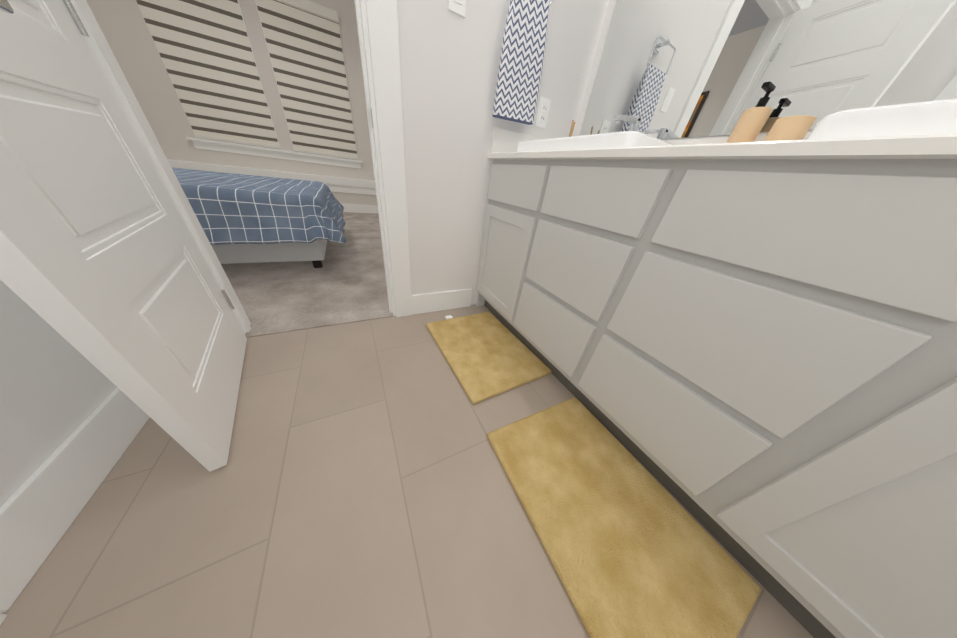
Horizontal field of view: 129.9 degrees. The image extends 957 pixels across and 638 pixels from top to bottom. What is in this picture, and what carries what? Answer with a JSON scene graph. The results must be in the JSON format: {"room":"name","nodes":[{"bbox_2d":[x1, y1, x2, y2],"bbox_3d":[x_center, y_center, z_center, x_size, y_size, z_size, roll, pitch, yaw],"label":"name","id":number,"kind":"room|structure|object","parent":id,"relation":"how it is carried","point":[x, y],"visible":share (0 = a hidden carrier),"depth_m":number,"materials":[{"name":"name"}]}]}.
{"room":"bathroom","nodes":[
{"label":"bathroom","id":0,"kind":"room"},
{"bbox_2d":[0,280,116,506],"bbox_3d":[-0.959,-0.783,-0.068,0.120,2.740,0.940,-10,36,-26],"label":"wall","id":1,"kind":"structure","parent":0,"point":[57,389],"depth_m":0.51,"materials":[{"name":"white paint"}]},
{"bbox_2d":[0,613,6,624],"bbox_3d":[-0.544,-0.093,-0.502,0.018,2.135,0.970,-10,36,-26],"label":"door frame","id":2,"kind":"structure","parent":1,"relation":"attached to","point":[3,617],"depth_m":0.41,"materials":[{"name":"white"}]},
{"bbox_2d":[86,0,374,180],"bbox_3d":[-3.095,-3.248,2.992,2.890,2.320,0.310,-10,36,-26],"label":"wall","id":3,"kind":"structure","parent":0,"point":[126,32],"depth_m":2.90,"materials":[{"name":"white paint"}]},
{"bbox_2d":[136,0,280,148],"bbox_3d":[-3.261,-3.141,2.739,0.880,1.580,0.020,-10,36,-26],"label":"window","id":4,"kind":"structure","parent":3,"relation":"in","point":[262,87],"depth_m":3.00,"materials":[{"name":"white"}]},
{"bbox_2d":[136,0,278,147],"bbox_3d":[-3.241,-3.126,2.703,0.876,1.573,0.064,-10,36,-26],"label":"window blind","id":5,"kind":"object","parent":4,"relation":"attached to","point":[205,51],"visible":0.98,"depth_m":2.74,"materials":[{"name":"white"}]},
{"bbox_2d":[167,159,375,194],"bbox_3d":[-3.088,-2.150,3.436,2.950,0.215,0.190,-10,36,-26],"label":"sill ledge","id":6,"kind":"object","parent":3,"relation":"attached to","point":[345,185],"depth_m":3.44,"materials":[{"name":"white wood"}]},
{"bbox_2d":[186,137,362,168],"bbox_3d":[-2.898,-2.485,3.395,2.055,0.115,0.074,-10,36,-26],"label":"window stool","id":7,"kind":"structure","parent":3,"relation":"attached to","point":[198,143],"depth_m":3.31,"materials":[{"name":"white wood"}]},
{"bbox_2d":[255,0,357,159],"bbox_3d":[-2.341,-3.303,3.194,0.870,1.580,0.020,-10,36,-26],"label":"window","id":8,"kind":"structure","parent":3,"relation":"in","point":[284,112],"depth_m":3.35,"materials":[{"name":"white"}]},
{"bbox_2d":[256,0,357,158],"bbox_3d":[-2.321,-3.288,3.159,0.866,1.573,0.064,-10,36,-26],"label":"window blind","id":9,"kind":"object","parent":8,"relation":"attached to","point":[303,40],"visible":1,"depth_m":3.10,"materials":[{"name":"white"}]},
{"bbox_2d":[221,212,474,337],"bbox_3d":[-1.658,-1.018,2.833,4.840,0.106,4.150,-10,36,-26],"label":"floor","id":10,"kind":"structure","parent":0,"point":[345,283],"depth_m":1.58,"materials":[{"name":"grey carpet"}]},
{"bbox_2d":[172,168,345,267],"bbox_3d":[-2.308,-1.067,1.589,2.273,1.144,1.608,-10,36,-26],"label":"bed","id":11,"kind":"object","parent":10,"relation":"on","point":[243,218],"visible":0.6,"depth_m":1.54,"materials":[{"name":"blue fabric"}]},
{"bbox_2d":[332,192,376,205],"bbox_3d":[-3.220,-2.060,3.667,2.890,0.420,0.450,-10,36,-26],"label":"wall","id":12,"kind":"structure","parent":0,"point":[353,198],"depth_m":3.96,"materials":[{"name":"white paint"}]},
{"bbox_2d":[341,204,377,213],"bbox_3d":[-1.570,-1.034,2.650,4.600,0.134,3.580,-10,36,-26],"label":"baseboard","id":13,"kind":"structure","parent":12,"relation":"attached to","point":[354,208],"depth_m":4.05,"materials":[{"name":"white wood"}]},
{"bbox_2d":[0,305,813,637],"bbox_3d":[0.037,0.539,0.730,2.170,0.100,2.050,-10,36,-26],"label":"floor","id":14,"kind":"structure","parent":0,"point":[358,485],"depth_m":0.57,"materials":[{"name":"beige tile"}]},
{"bbox_2d":[426,312,551,403],"bbox_3d":[0.026,0.150,1.230,0.470,0.021,0.625,-10,36,-26],"label":"bath mat","id":15,"kind":"object","parent":14,"relation":"on","point":[487,355],"visible":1,"depth_m":1.15,"materials":[{"name":"yellow fabric"}]},
{"bbox_2d":[487,397,760,637],"bbox_3d":[0.362,0.542,0.679,0.460,0.021,0.617,-10,36,-26],"label":"bath mat","id":16,"kind":"object","parent":14,"relation":"on","point":[633,548],"visible":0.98,"depth_m":0.60,"materials":[{"name":"yellow fabric"}]},
{"bbox_2d":[476,99,956,637],"bbox_3d":[0.662,-0.120,0.802,0.549,1.073,1.820,-10,36,-26],"label":"bathroom vanity","id":17,"kind":"object","parent":14,"relation":"on","point":[746,353],"visible":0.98,"depth_m":0.45,"materials":[{"name":"grey wood"}]},
{"bbox_2d":[569,120,575,136],"bbox_3d":[0.499,-0.975,1.243,0.042,0.206,0.047,-10,36,-26],"label":"toothbrush","id":18,"kind":"object","parent":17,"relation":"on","point":[571,129],"visible":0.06,"depth_m":1.21,"materials":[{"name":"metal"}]},
{"bbox_3d":[0.864,-0.470,0.702,0.116,0.012,0.255,-10,36,-26],"label":"tray","id":19,"kind":"object","parent":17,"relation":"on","visible":0},
{"bbox_2d":[726,81,775,142],"bbox_3d":[0.848,-0.602,0.709,0.078,0.198,0.066,-10,36,-26],"label":"dispenser","id":20,"kind":"object","parent":19,"relation":"on","point":[749,125],"visible":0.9,"depth_m":0.69,"materials":[{"name":"brown ceramic"}]},
{"bbox_2d":[764,115,816,140],"bbox_3d":[0.865,-0.504,0.642,0.074,0.108,0.074,-10,36,-26],"label":"tumbler","id":21,"kind":"object","parent":19,"relation":"on","point":[796,127],"visible":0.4,"depth_m":0.61,"materials":[{"name":"brown ceramic"}]},
{"bbox_2d":[397,0,608,304],"bbox_3d":[0.090,-1.285,0.955,1.070,2.740,0.120,-10,36,-26],"label":"wall","id":22,"kind":"structure","parent":0,"point":[449,63],"depth_m":1.06,"materials":[{"name":"white paint"}]},
{"bbox_2d":[0,0,246,471],"bbox_3d":[-0.786,-0.590,0.336,0.206,2.004,0.672,-10,36,-26],"label":"bedroom door","id":23,"kind":"structure","parent":22,"relation":"in","point":[105,270],"depth_m":0.48,"materials":[{"name":"painted wood"},{"name":"metal"}]},
{"bbox_2d":[70,0,395,333],"bbox_3d":[-0.748,-0.851,0.747,0.730,2.040,0.124,-10,36,-26],"label":"door frame","id":24,"kind":"structure","parent":22,"relation":"in","point":[106,61],"depth_m":0.81,"materials":[{"name":"white wood"}]},
{"bbox_2d":[0,289,471,612],"bbox_3d":[-0.471,0.169,0.983,1.368,0.137,0.840,-10,36,-26],"label":"baseboard","id":25,"kind":"structure","parent":22,"relation":"attached to","point":[42,506],"depth_m":0.52,"materials":[{"name":"white wood"}]},
{"bbox_2d":[365,0,412,316],"bbox_3d":[-0.742,-0.891,0.722,0.920,2.135,0.160,-10,36,-26],"label":"door frame","id":26,"kind":"structure","parent":22,"relation":"attached to","point":[382,23],"depth_m":0.93,"materials":[{"name":"white wood"}]},
{"bbox_2d":[448,0,465,17],"bbox_3d":[-0.075,-1.207,0.818,0.070,0.115,0.010,-10,36,-26],"label":"light switch","id":27,"kind":"object","parent":22,"relation":"attached to","point":[458,7],"visible":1,"depth_m":0.84,"materials":[{"name":"white plastic"}]},
{"bbox_2d":[492,0,551,124],"bbox_3d":[0.192,-1.181,0.953,0.221,0.518,0.081,-10,36,-26],"label":"hand towel","id":28,"kind":"object","parent":22,"relation":"attached to","point":[521,62],"visible":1,"depth_m":0.96,"materials":[{"name":"blue fabric"}]},
{"bbox_2d":[535,96,550,128],"bbox_3d":[0.339,-1.076,1.170,0.070,0.115,0.008,-10,36,-26],"label":"outlet","id":29,"kind":"object","parent":22,"relation":"attached to","point":[543,112],"visible":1,"depth_m":1.17,"materials":[{"name":"white plastic"}]},
{"bbox_2d":[573,0,812,140],"bbox_3d":[1.079,-0.846,0.471,0.120,2.740,2.170,-10,36,-26],"label":"wall","id":30,"kind":"structure","parent":0,"point":[599,50],"depth_m":1.13,"materials":[{"name":"white paint"}]},
{"bbox_2d":[579,0,956,138],"bbox_3d":[1.011,-1.008,0.400,0.010,1.044,1.696,-10,36,-26],"label":"vanity mirror","id":31,"kind":"object","parent":30,"relation":"attached to","point":[670,69],"visible":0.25,"depth_m":0.70,"materials":[{"name":"clear glass"}]}
]}

